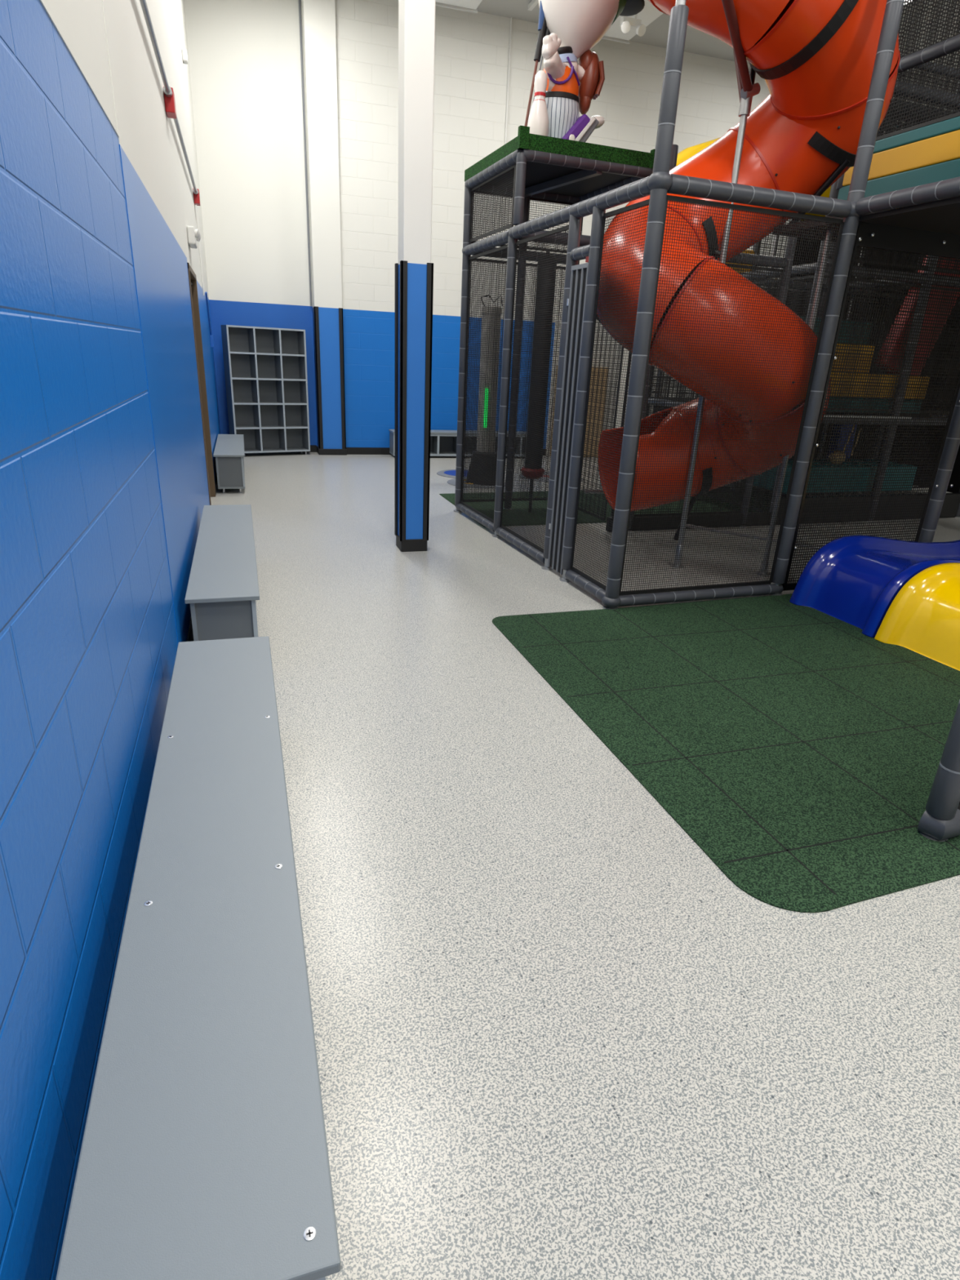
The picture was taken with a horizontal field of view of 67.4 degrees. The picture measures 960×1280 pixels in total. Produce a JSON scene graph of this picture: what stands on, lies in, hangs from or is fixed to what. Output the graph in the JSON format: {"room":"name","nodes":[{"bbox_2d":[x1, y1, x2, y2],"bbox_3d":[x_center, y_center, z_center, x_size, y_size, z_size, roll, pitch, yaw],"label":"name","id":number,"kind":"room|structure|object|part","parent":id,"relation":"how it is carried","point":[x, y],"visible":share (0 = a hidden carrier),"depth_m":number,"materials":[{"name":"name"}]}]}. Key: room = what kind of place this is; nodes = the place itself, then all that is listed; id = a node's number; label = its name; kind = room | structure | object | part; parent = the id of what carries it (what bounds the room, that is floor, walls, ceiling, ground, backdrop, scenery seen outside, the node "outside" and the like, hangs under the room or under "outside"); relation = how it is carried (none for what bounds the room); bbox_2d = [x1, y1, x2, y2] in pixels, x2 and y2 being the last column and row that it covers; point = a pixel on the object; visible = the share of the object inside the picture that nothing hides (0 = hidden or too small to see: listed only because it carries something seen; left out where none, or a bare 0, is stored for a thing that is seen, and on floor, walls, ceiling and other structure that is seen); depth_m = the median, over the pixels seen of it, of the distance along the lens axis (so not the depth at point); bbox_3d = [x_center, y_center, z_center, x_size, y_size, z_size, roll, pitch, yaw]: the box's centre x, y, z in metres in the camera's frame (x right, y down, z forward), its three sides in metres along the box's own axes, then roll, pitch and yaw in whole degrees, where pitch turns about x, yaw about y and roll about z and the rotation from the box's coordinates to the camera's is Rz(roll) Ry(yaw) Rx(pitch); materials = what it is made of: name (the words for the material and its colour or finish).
{"room":"indoor playground","nodes":[
{"label":"indoor playground","id":0,"kind":"room"},
{"bbox_2d":[0,0,220,1279],"bbox_3d":[-1.518,-2.619,2.861,0.204,5.470,14.850,-4,22,-17],"label":"wall","id":1,"kind":"structure","parent":0,"point":[104,484],"depth_m":1.45,"materials":[{"name":"blue paint"}]},
{"bbox_3d":[-2.568,-2.203,6.402,0.204,2.020,8.265,-4,22,-17],"label":"painted panel","id":2,"kind":"part","parent":1,"relation":"part of","materials":[{"name":"blue paint"}]},
{"bbox_2d":[139,0,204,295],"bbox_3d":[-1.443,-2.337,3.126,0.054,0.980,10.070,-4,22,-17],"label":"conduit","id":3,"kind":"object","parent":1,"relation":"attached to","point":[169,95],"visible":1,"depth_m":4.45,"materials":[{"name":"metal"}]},
{"bbox_2d":[182,48,188,64],"bbox_3d":[-2.919,-5.772,7.127,0.048,0.100,0.100,-4,22,-17],"label":"emergency light","id":4,"kind":"object","parent":1,"relation":"attached to","point":[184,55],"visible":1,"depth_m":7.09,"materials":[{"name":"white plastic"}]},
{"bbox_2d":[186,617,193,641],"bbox_3d":[-0.830,0.732,1.762,0.012,0.100,10.080,-4,22,-17],"label":"baseboard","id":5,"kind":"structure","parent":1,"relation":"attached to","point":[190,634],"depth_m":3.57,"materials":[{"name":"black rubber"}]},
{"bbox_2d":[186,225,200,248],"bbox_3d":[-2.354,-3.318,5.943,0.094,0.130,0.320,-4,22,-17],"label":"emergency light","id":6,"kind":"object","parent":1,"relation":"attached to","point":[193,235],"visible":1,"depth_m":5.82,"materials":[{"name":"white plastic"}]},
{"bbox_2d":[186,262,215,505],"bbox_3d":[-2.545,-2.164,6.349,0.212,1.990,1.100,-4,22,-17],"label":"door","id":7,"kind":"structure","parent":1,"relation":"in","point":[192,276],"depth_m":6.68,"materials":[{"name":"brown wood"}]},
{"bbox_2d":[204,291,214,347],"bbox_3d":[-3.246,-3.837,8.656,0.040,0.597,0.517,-4,22,-17],"label":"conduit","id":8,"kind":"object","parent":1,"relation":"attached to","point":[211,337],"visible":1,"depth_m":8.75,"materials":[{"name":"blue"}]},
{"bbox_2d":[214,472,217,494],"bbox_3d":[-3.172,-2.123,8.757,0.012,0.100,3.400,-4,22,-17],"label":"baseboard","id":9,"kind":"structure","parent":1,"relation":"attached to","point":[215,481],"depth_m":7.54,"materials":[{"name":"black rubber"}]},
{"bbox_2d":[183,0,946,455],"bbox_3d":[2.328,-5.652,11.053,12.335,5.470,0.550,-4,22,-17],"label":"wall","id":10,"kind":"structure","parent":0,"point":[244,55],"depth_m":9.46,"materials":[{"name":"white paint"}]},
{"bbox_2d":[290,444,316,452],"bbox_3d":[-3.036,-2.780,10.450,1.310,0.100,0.012,-4,22,-17],"label":"baseboard","id":11,"kind":"structure","parent":10,"relation":"attached to","point":[313,447],"depth_m":10.62,"materials":[{"name":"black rubber"}]},
{"bbox_2d":[298,0,311,306],"bbox_3d":[-2.248,-6.230,9.279,0.026,3.500,0.026,-4,22,-17],"label":"conduit","id":12,"kind":"object","parent":10,"relation":"attached to","point":[300,5],"visible":1,"depth_m":9.23,"materials":[{"name":"grey metal"}]},
{"bbox_2d":[312,306,346,455],"bbox_3d":[-2.171,-3.689,10.336,0.400,1.950,0.570,-4,22,-17],"label":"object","id":13,"kind":"structure","parent":10,"relation":"attached to","point":[328,329],"depth_m":10.08,"materials":[{"name":"blue"}]},
{"bbox_2d":[346,447,546,455],"bbox_3d":[-0.456,-2.880,11.014,3.155,0.100,0.012,-4,22,-17],"label":"baseboard","id":14,"kind":"structure","parent":10,"relation":"attached to","point":[350,451],"depth_m":10.65,"materials":[{"name":"black rubber"}]},
{"bbox_2d":[497,17,512,302],"bbox_3d":[0.292,-5.603,10.137,0.024,5.070,0.024,-4,22,-17],"label":"conduit","id":15,"kind":"object","parent":10,"relation":"attached to","point":[511,18],"visible":0.35,"depth_m":9.46,"materials":[{"name":"white plastic"}]},
{"bbox_2d":[193,452,959,1279],"bbox_3d":[4.188,-0.462,5.681,12.635,0.100,14.900,-4,22,-17],"label":"floor","id":16,"kind":"structure","parent":0,"point":[555,1039],"depth_m":1.79,"materials":[{"name":"plastic"}]},
{"bbox_2d":[55,635,341,1279],"bbox_3d":[-0.646,0.558,1.827,0.320,0.392,2.120,-4,22,-17],"label":"bench","id":17,"kind":"object","parent":16,"relation":"on","point":[203,1155],"visible":1,"depth_m":1.14,"materials":[{"name":"grey laminate"}]},
{"bbox_2d":[184,504,259,640],"bbox_3d":[-1.436,-0.376,4.115,0.308,0.390,2.070,-4,22,-17],"label":"bench","id":18,"kind":"object","parent":16,"relation":"on","point":[222,593],"visible":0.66,"depth_m":3.40,"materials":[{"name":"grey laminate"}]},
{"bbox_3d":[-1.557,-0.380,4.072,0.018,0.320,2.030,-4,22,-17],"label":"panel","id":19,"kind":"part","parent":18,"relation":"part of","materials":[{"name":"grey laminate"}]},
{"bbox_3d":[-1.138,-0.033,3.231,0.236,0.314,0.018,-4,22,-17],"label":"panel","id":20,"kind":"part","parent":18,"relation":"part of","materials":[{"name":"grey laminate"}]},
{"bbox_2d":[213,434,244,493],"bbox_3d":[-2.809,-2.019,8.141,0.298,0.390,1.920,-4,22,-17],"label":"bench","id":21,"kind":"object","parent":16,"relation":"on","point":[228,452],"visible":1,"depth_m":7.34,"materials":[{"name":"grey laminate"}]},
{"bbox_3d":[-2.925,-2.025,8.100,0.018,0.320,1.880,-4,22,-17],"label":"panel","id":22,"kind":"part","parent":21,"relation":"part of","materials":[{"name":"grey laminate"}]},
{"bbox_3d":[-2.801,-2.192,8.073,0.298,0.020,1.920,-4,22,-17],"label":"seat","id":23,"kind":"part","parent":21,"relation":"part of","materials":[{"name":"grey laminate"}]},
{"bbox_3d":[-2.536,-1.704,7.322,0.226,0.314,0.018,-4,22,-17],"label":"panel","id":24,"kind":"part","parent":21,"relation":"part of","materials":[{"name":"grey laminate"}]},
{"bbox_2d":[219,472,244,488],"bbox_3d":[-2.806,-1.894,8.193,0.244,0.018,1.880,-4,22,-17],"label":"shelf","id":25,"kind":"object","parent":21,"relation":"attached to","point":[222,486],"depth_m":7.36,"materials":[{"name":"grey laminate"}]},
{"bbox_2d":[220,324,310,454],"bbox_3d":[-2.912,-3.388,9.883,1.050,1.655,0.260,-11,25,-32],"label":"rack","id":26,"kind":"object","parent":16,"relation":"on","point":[265,368],"visible":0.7,"depth_m":9.91,"materials":[{"name":"grey laminate"}]},
{"bbox_3d":[-3.341,-3.327,9.607,0.022,1.605,0.255,-11,25,-32],"label":"panel","id":27,"kind":"part","parent":26,"relation":"part of","materials":[{"name":"grey laminate"}]},
{"bbox_3d":[-2.483,-3.497,10.145,0.022,1.605,0.255,-11,25,-32],"label":"panel","id":28,"kind":"part","parent":26,"relation":"part of","materials":[{"name":"grey laminate"}]},
{"bbox_2d":[394,0,435,551],"bbox_3d":[-0.417,-3.261,4.630,0.222,5.470,0.222,-4,22,-17],"label":"pillar","id":29,"kind":"structure","parent":16,"relation":"on","point":[414,271],"depth_m":4.86,"materials":[{"name":"white"}]},
{"bbox_3d":[-0.489,-1.673,5.254,0.194,1.895,0.194,-4,22,-17],"label":"panel","id":30,"kind":"part","parent":29,"relation":"part of","materials":[{"name":"blue"}]},
{"bbox_2d":[436,469,468,478],"bbox_3d":[-0.195,-2.136,9.263,0.720,0.016,0.720,-4,22,-17],"label":"pad","id":31,"kind":"object","parent":16,"relation":"on","point":[449,473],"visible":0.43,"depth_m":9.17,"materials":[{"name":"blue plastic"}]},
{"bbox_2d":[388,429,526,457],"bbox_3d":[-0.196,-2.946,10.842,2.310,0.370,0.342,-4,22,-17],"label":"bench","id":32,"kind":"object","parent":16,"relation":"on","point":[443,443],"visible":0.35,"depth_m":10.75,"materials":[{"name":"grey laminate"}]},
{"bbox_3d":[-0.189,-3.106,10.779,2.310,0.025,0.342,-4,22,-17],"label":"seat","id":33,"kind":"part","parent":32,"relation":"part of","materials":[{"name":"grey laminate"}]},
{"bbox_2d":[389,451,524,455],"bbox_3d":[-0.199,-2.816,10.901,2.300,0.025,0.330,-4,22,-17],"label":"shelf","id":34,"kind":"object","parent":32,"relation":"attached to","point":[432,453],"depth_m":10.70,"materials":[{"name":"grey laminate"}]},
{"bbox_3d":[-0.239,-3.019,10.984,2.280,0.290,0.012,-4,22,-17],"label":"panel","id":35,"kind":"part","parent":32,"relation":"part of","materials":[{"name":"grey laminate"}]},
{"bbox_2d":[447,477,494,488],"bbox_3d":[-0.034,-1.896,8.657,0.720,0.025,0.720,-4,22,-17],"label":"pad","id":36,"kind":"object","parent":16,"relation":"on","point":[452,482],"visible":0.12,"depth_m":8.53,"materials":[{"name":"grey"}]},
{"bbox_2d":[466,295,502,485],"bbox_3d":[0.092,-2.844,8.290,0.440,2.068,0.440,-4,22,-17],"label":"column","id":37,"kind":"structure","parent":36,"relation":"on","point":[484,295],"depth_m":8.23,"materials":[{"name":"black rubber"}]},
{"bbox_2d":[521,473,582,480],"bbox_3d":[0.925,-2.115,9.341,0.840,0.016,0.840,-4,22,-17],"label":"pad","id":38,"kind":"object","parent":16,"relation":"on","point":[544,474],"visible":0.06,"depth_m":9.24,"materials":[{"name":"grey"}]},
{"bbox_2d":[549,366,608,457],"bbox_3d":[1.543,-3.557,11.266,0.800,1.350,0.220,-4,22,-17],"label":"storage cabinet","id":39,"kind":"object","parent":16,"relation":"on","point":[597,398],"visible":0.03,"depth_m":11.21,"materials":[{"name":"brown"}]},
{"bbox_3d":[1.573,-3.521,11.178,0.760,1.250,0.019,-4,22,-17],"label":"cabinet door","id":40,"kind":"part","parent":39,"relation":"part of","materials":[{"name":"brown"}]},
{"bbox_2d":[439,487,772,527],"bbox_3d":[1.778,-1.496,7.872,4.298,0.012,1.648,-5,23,-19],"label":"rubber mat","id":41,"kind":"object","parent":16,"relation":"on","point":[450,497],"visible":0.23,"depth_m":7.47,"materials":[{"name":"green rubber"}]},
{"bbox_2d":[520,250,556,512],"bbox_3d":[0.543,-2.322,6.697,0.240,2.300,0.240,-4,22,-17],"label":"pole","id":42,"kind":"object","parent":41,"relation":"on","point":[535,348],"visible":0.37,"depth_m":6.56,"materials":[{"name":"black metal"}]},
{"bbox_2d":[453,125,655,532],"bbox_3d":[0.539,-2.453,6.199,1.145,2.905,1.230,-5,23,-19],"label":"tower","id":43,"kind":"object","parent":41,"relation":"on","point":[530,166],"visible":0.6,"depth_m":6.07,"materials":[{"name":"grey plastic"}]},
{"bbox_3d":[-0.151,-2.562,6.533,0.072,2.705,0.072,-5,23,-19],"label":"post","id":44,"kind":"part","parent":43,"relation":"part of","materials":[{"name":"grey plastic"}]},
{"bbox_3d":[-0.037,-1.129,6.585,0.064,0.063,1.010,-5,23,-19],"label":"rail","id":45,"kind":"part","parent":43,"relation":"part of","materials":[{"name":"grey plastic"}]},
{"bbox_3d":[0.336,-2.593,6.712,0.072,2.735,0.072,-5,23,-19],"label":"post","id":46,"kind":"part","parent":43,"relation":"part of","materials":[{"name":"grey plastic"}]},
{"bbox_3d":[0.285,-3.212,5.137,0.072,0.440,0.072,-5,23,-19],"label":"post","id":47,"kind":"part","parent":43,"relation":"part of","materials":[{"name":"grey plastic"}]},
{"bbox_2d":[524,0,550,126],"bbox_3d":[0.434,-4.321,5.224,0.221,1.402,0.068,-4,22,-17],"label":"banner pole","id":48,"kind":"object","parent":43,"relation":"on","point":[543,29],"visible":0.66,"depth_m":5.21,"materials":[{"name":"brown metal"}]},
{"bbox_2d":[533,55,542,102],"bbox_3d":[0.489,-4.869,5.041,0.307,2.560,0.053,-13,26,-35],"label":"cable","id":49,"kind":"object","parent":43,"relation":"attached to","point":[542,55],"visible":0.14,"depth_m":5.30,"materials":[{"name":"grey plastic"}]},
{"bbox_3d":[0.595,-3.689,5.713,1.050,0.045,1.130,-5,23,-19],"label":"deck panel","id":50,"kind":"part","parent":43,"relation":"part of","materials":[{"name":"black"}]},
{"bbox_3d":[0.834,-2.639,6.888,0.072,2.735,0.072,-5,23,-19],"label":"post","id":51,"kind":"part","parent":43,"relation":"part of","materials":[{"name":"grey plastic"}]},
{"bbox_2d":[527,0,644,142],"bbox_3d":[0.734,-4.349,5.309,0.882,1.416,0.669,-4,22,-17],"label":"statue","id":52,"kind":"object","parent":43,"relation":"on","point":[565,87],"visible":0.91,"depth_m":5.19,"materials":[{"name":"white plastic"}]},
{"bbox_3d":[0.573,-4.069,5.183,0.212,0.121,0.036,-2,22,-12],"label":"jersey trim","id":53,"kind":"part","parent":52,"relation":"part of","materials":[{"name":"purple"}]},
{"bbox_3d":[0.683,-4.126,5.223,0.143,0.149,0.035,-12,26,-33],"label":"jersey trim","id":54,"kind":"part","parent":52,"relation":"part of","materials":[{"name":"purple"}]},
{"bbox_2d":[675,137,893,490],"bbox_3d":[3.289,-3.502,8.210,3.204,3.630,0.660,-4,22,-17],"label":"slide","id":55,"kind":"object","parent":41,"relation":"on","point":[689,152],"visible":0.06,"depth_m":7.16,"materials":[{"name":"yellow plastic"}]},
{"bbox_2d":[656,249,754,396],"bbox_3d":[2.723,-3.393,9.071,1.050,2.750,0.160,-4,22,-17],"label":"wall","id":56,"kind":"structure","parent":16,"relation":"on","point":[745,250],"depth_m":8.66,"materials":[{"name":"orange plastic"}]},
{"bbox_2d":[492,0,959,608],"bbox_3d":[2.727,-2.191,4.432,4.062,3.900,3.875,-5,23,-19],"label":"enclosure","id":57,"kind":"object","parent":16,"relation":"on","point":[932,228],"visible":0.9,"depth_m":4.41,"materials":[{"name":"grey plastic"}]},
{"bbox_3d":[0.148,-0.911,6.121,0.090,0.060,0.090,-5,23,-19],"label":"foot plate","id":58,"kind":"part","parent":57,"relation":"part of","materials":[{"name":"metal"}]},
{"bbox_3d":[0.197,-1.962,5.709,0.072,2.220,0.072,-5,23,-19],"label":"post","id":59,"kind":"part","parent":57,"relation":"part of","materials":[{"name":"grey plastic"}]},
{"bbox_3d":[0.322,-0.753,5.673,0.068,0.067,0.950,-5,23,-19],"label":"rail","id":60,"kind":"part","parent":57,"relation":"part of","materials":[{"name":"grey plastic"}]},
{"bbox_3d":[0.494,-0.564,5.237,0.090,0.090,0.090,-5,23,-19],"label":"foot plate","id":61,"kind":"part","parent":57,"relation":"part of","materials":[{"name":"metal"}]},
{"bbox_3d":[0.543,-1.615,4.825,0.074,2.190,0.074,-5,23,-19],"label":"post","id":62,"kind":"part","parent":57,"relation":"part of","materials":[{"name":"grey plastic"}]},
{"bbox_3d":[0.596,-0.457,4.977,0.090,0.090,0.090,-5,23,-19],"label":"foot plate","id":63,"kind":"part","parent":57,"relation":"part of","materials":[{"name":"metal"}]},
{"bbox_2d":[547,256,588,574],"bbox_3d":[0.581,-1.415,4.758,0.044,1.970,0.242,-6,23,-21],"label":"gate","id":64,"kind":"object","parent":57,"relation":"attached to","point":[575,302],"visible":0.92,"depth_m":4.72,"materials":[{"name":"grey metal"}]},
{"bbox_3d":[0.646,-1.508,4.564,0.074,2.190,0.074,-5,23,-19],"label":"post","id":65,"kind":"part","parent":57,"relation":"part of","materials":[{"name":"grey plastic"}]},
{"bbox_3d":[0.704,-0.353,4.699,0.068,0.067,0.550,-5,23,-19],"label":"rail","id":66,"kind":"part","parent":57,"relation":"part of","materials":[{"name":"grey plastic"}]},
{"bbox_3d":[1.331,-1.263,6.148,0.912,0.035,0.036,-2,22,-11],"label":"rail","id":67,"kind":"part","parent":57,"relation":"part of","materials":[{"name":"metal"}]},
{"bbox_3d":[0.807,-0.212,4.447,0.090,0.040,0.090,-5,23,-19],"label":"foot plate","id":68,"kind":"part","parent":57,"relation":"part of","materials":[{"name":"metal"}]},
{"bbox_3d":[0.872,-1.589,3.907,0.084,2.940,0.084,-5,23,-19],"label":"post","id":69,"kind":"part","parent":57,"relation":"part of","materials":[{"name":"grey plastic"}]},
{"bbox_3d":[1.404,-2.388,6.008,0.080,2.940,0.080,-5,23,-19],"label":"post","id":70,"kind":"part","parent":57,"relation":"part of","materials":[{"name":"grey plastic"}]},
{"bbox_3d":[1.437,-0.293,4.661,1.260,0.067,0.068,-5,23,-19],"label":"rail","id":71,"kind":"part","parent":57,"relation":"part of","materials":[{"name":"grey plastic"}]},
{"bbox_3d":[2.360,-0.862,6.085,1.323,0.077,0.028,12,23,23],"label":"rail","id":72,"kind":"part","parent":57,"relation":"part of","materials":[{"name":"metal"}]},
{"bbox_3d":[2.596,-2.498,6.432,0.080,2.940,0.080,-5,23,-19],"label":"post","id":73,"kind":"part","parent":57,"relation":"part of","materials":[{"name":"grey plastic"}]},
{"bbox_3d":[2.001,-0.350,4.860,0.090,0.100,0.090,-5,23,-19],"label":"foot plate","id":74,"kind":"part","parent":57,"relation":"part of","materials":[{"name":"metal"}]},
{"bbox_3d":[3.300,-2.692,4.880,2.600,0.045,0.780,-5,23,-19],"label":"deck panel","id":75,"kind":"part","parent":57,"relation":"part of","materials":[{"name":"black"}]},
{"bbox_3d":[2.086,-2.159,4.150,0.084,3.810,0.084,-5,23,-19],"label":"post","id":76,"kind":"part","parent":57,"relation":"part of","materials":[{"name":"grey plastic"}]},
{"bbox_3d":[3.495,-2.168,3.705,2.310,0.025,1.670,-5,23,-19],"label":"deck panel","id":77,"kind":"part","parent":57,"relation":"part of","materials":[{"name":"black"}]},
{"bbox_3d":[3.239,-1.451,4.895,0.090,2.170,0.090,-5,23,-19],"label":"post","id":78,"kind":"part","parent":57,"relation":"part of","materials":[{"name":"grey plastic"}]},
{"bbox_2d":[492,593,959,912],"bbox_3d":[2.454,0.136,3.795,4.325,0.012,2.700,-4,22,-17],"label":"rubber mat","id":79,"kind":"object","parent":16,"relation":"on","point":[800,749],"visible":0.98,"depth_m":3.03,"materials":[{"name":"green rubber"}]},
{"bbox_2d":[789,534,959,671],"bbox_3d":[3.785,-0.675,4.459,3.233,1.151,1.355,-5,23,-19],"label":"slide","id":80,"kind":"object","parent":79,"relation":"on","point":[904,593],"visible":1,"depth_m":4.24,"materials":[{"name":"blue plastic"}]},
{"bbox_2d":[917,699,959,841],"bbox_3d":[2.151,-0.474,2.179,1.405,2.300,0.104,-5,23,-19],"label":"post","id":81,"kind":"object","parent":79,"relation":"on","point":[940,821],"visible":1,"depth_m":2.30,"materials":[{"name":"grey plastic"}]},
{"bbox_3d":[1.499,0.604,2.368,0.090,0.100,0.090,-5,23,-19],"label":"foot plate","id":82,"kind":"part","parent":81,"relation":"part of","materials":[{"name":"metal"}]},
{"bbox_3d":[1.549,-0.461,1.950,0.084,2.210,0.084,-5,23,-19],"label":"post","id":83,"kind":"part","parent":81,"relation":"part of","materials":[{"name":"grey plastic"}]},
{"bbox_2d":[596,0,900,568],"bbox_3d":[1.521,-2.795,4.647,1.896,4.760,1.746,-5,23,-19],"label":"slide","id":84,"kind":"object","parent":16,"relation":"on","point":[815,59],"visible":0.63,"depth_m":4.37,"materials":[{"name":"red"}]},
{"bbox_3d":[1.629,-0.971,5.714,0.151,0.371,0.039,-1,22,-10],"label":"support rod","id":85,"kind":"part","parent":84,"relation":"part of","materials":[{"name":"black metal"}]},
{"bbox_3d":[1.554,-2.525,4.710,0.065,0.053,0.040,1,21,-4],"label":"support rod","id":86,"kind":"part","parent":84,"relation":"part of","materials":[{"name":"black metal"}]},
{"bbox_3d":[1.653,-3.484,4.345,0.040,0.344,0.135,8,22,14],"label":"support rod","id":87,"kind":"part","parent":84,"relation":"part of","materials":[{"name":"black metal"}]},
{"bbox_3d":[2.166,-2.857,4.630,0.040,0.371,0.350,-14,27,-36],"label":"support rod","id":88,"kind":"part","parent":84,"relation":"part of","materials":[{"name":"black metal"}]},
{"bbox_2d":[646,68,959,525],"bbox_3d":[4.338,-3.793,8.022,3.925,4.400,2.591,-5,23,-19],"label":"climbing frame","id":89,"kind":"object","parent":16,"relation":"on","point":[951,504],"visible":0.12,"depth_m":7.29,"materials":[{"name":"black fabric"}]},
{"bbox_3d":[3.303,-4.192,8.890,0.084,4.380,0.084,-5,23,-19],"label":"post","id":90,"kind":"part","parent":89,"relation":"part of","materials":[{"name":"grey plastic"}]},
{"bbox_3d":[2.965,-3.190,6.293,0.084,4.380,0.084,-5,23,-19],"label":"post","id":91,"kind":"part","parent":89,"relation":"part of","materials":[{"name":"grey plastic"}]},
{"bbox_3d":[4.324,-3.861,7.990,3.800,2.550,2.500,-5,23,-19],"label":"deck panel","id":92,"kind":"part","parent":89,"relation":"part of","materials":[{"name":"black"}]},
{"bbox_3d":[4.375,-3.368,8.246,3.780,3.350,2.360,-5,23,-19],"label":"dark panel","id":93,"kind":"part","parent":89,"relation":"part of","materials":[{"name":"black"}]},
{"bbox_3d":[3.730,-3.746,7.803,0.084,4.380,0.084,-5,23,-19],"label":"post","id":94,"kind":"part","parent":89,"relation":"part of","materials":[{"name":"grey plastic"}]},
{"bbox_3d":[3.666,-2.155,6.959,1.320,0.031,0.032,-5,23,-19],"label":"rail","id":95,"kind":"part","parent":89,"relation":"part of","materials":[{"name":"metal"}]},
{"bbox_3d":[4.157,-3.300,6.717,0.084,4.380,0.084,-5,23,-19],"label":"post","id":96,"kind":"part","parent":89,"relation":"part of","materials":[{"name":"grey plastic"}]},
{"bbox_3d":[4.922,-3.856,8.227,0.084,4.380,0.084,-5,23,-19],"label":"post","id":97,"kind":"part","parent":89,"relation":"part of","materials":[{"name":"grey plastic"}]},
{"bbox_3d":[5.350,-3.410,7.140,0.084,4.380,0.084,-5,23,-19],"label":"post","id":98,"kind":"part","parent":89,"relation":"part of","materials":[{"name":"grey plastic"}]},
{"bbox_2d":[835,0,959,207],"bbox_3d":[3.987,-2.769,5.509,2.087,4.300,1.587,-5,23,-19],"label":"play structure","id":99,"kind":"object","parent":16,"relation":"on","point":[928,153],"visible":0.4,"depth_m":4.99,"materials":[{"name":"black"}]},
{"bbox_3d":[2.851,-4.229,5.326,0.084,1.550,0.084,-5,23,-19],"label":"post","id":100,"kind":"part","parent":99,"relation":"part of","materials":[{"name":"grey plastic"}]},
{"bbox_2d":[477,0,959,92],"bbox_3d":[4.432,-5.642,3.648,12.635,0.100,14.900,-4,22,-17],"label":"ceiling","id":101,"kind":"structure","parent":0,"point":[656,33],"depth_m":9.31,"materials":[{"name":"grey"}]},
{"bbox_2d":[435,0,482,13],"bbox_3d":[0.006,-6.927,6.861,1.010,0.238,3.530,-4,22,-17],"label":"duct","id":102,"kind":"object","parent":101,"relation":"attached to","point":[468,6],"visible":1,"depth_m":8.45,"materials":[{"name":"white metal"}]},
{"bbox_2d":[527,0,538,10],"bbox_3d":[0.944,-7.361,7.857,0.050,0.050,2.250,-4,22,-17],"label":"ceiling bar","id":103,"kind":"object","parent":101,"relation":"attached to","point":[533,3],"visible":1,"depth_m":8.74,"materials":[{"name":"white metal"}]},
{"bbox_2d":[601,0,662,44],"bbox_3d":[1.869,-7.183,7.736,1.010,0.238,2.960,-4,22,-17],"label":"duct","id":104,"kind":"object","parent":101,"relation":"attached to","point":[649,13],"visible":0.21,"depth_m":8.73,"materials":[{"name":"white metal"}]},
{"bbox_2d":[619,13,645,36],"bbox_3d":[1.774,-7.276,8.317,0.315,0.490,0.169,-4,22,-17],"label":"spotlight","id":105,"kind":"object","parent":101,"relation":"attached to","point":[626,23],"visible":0.95,"depth_m":8.35,"materials":[{"name":"white plastic"}]}
]}

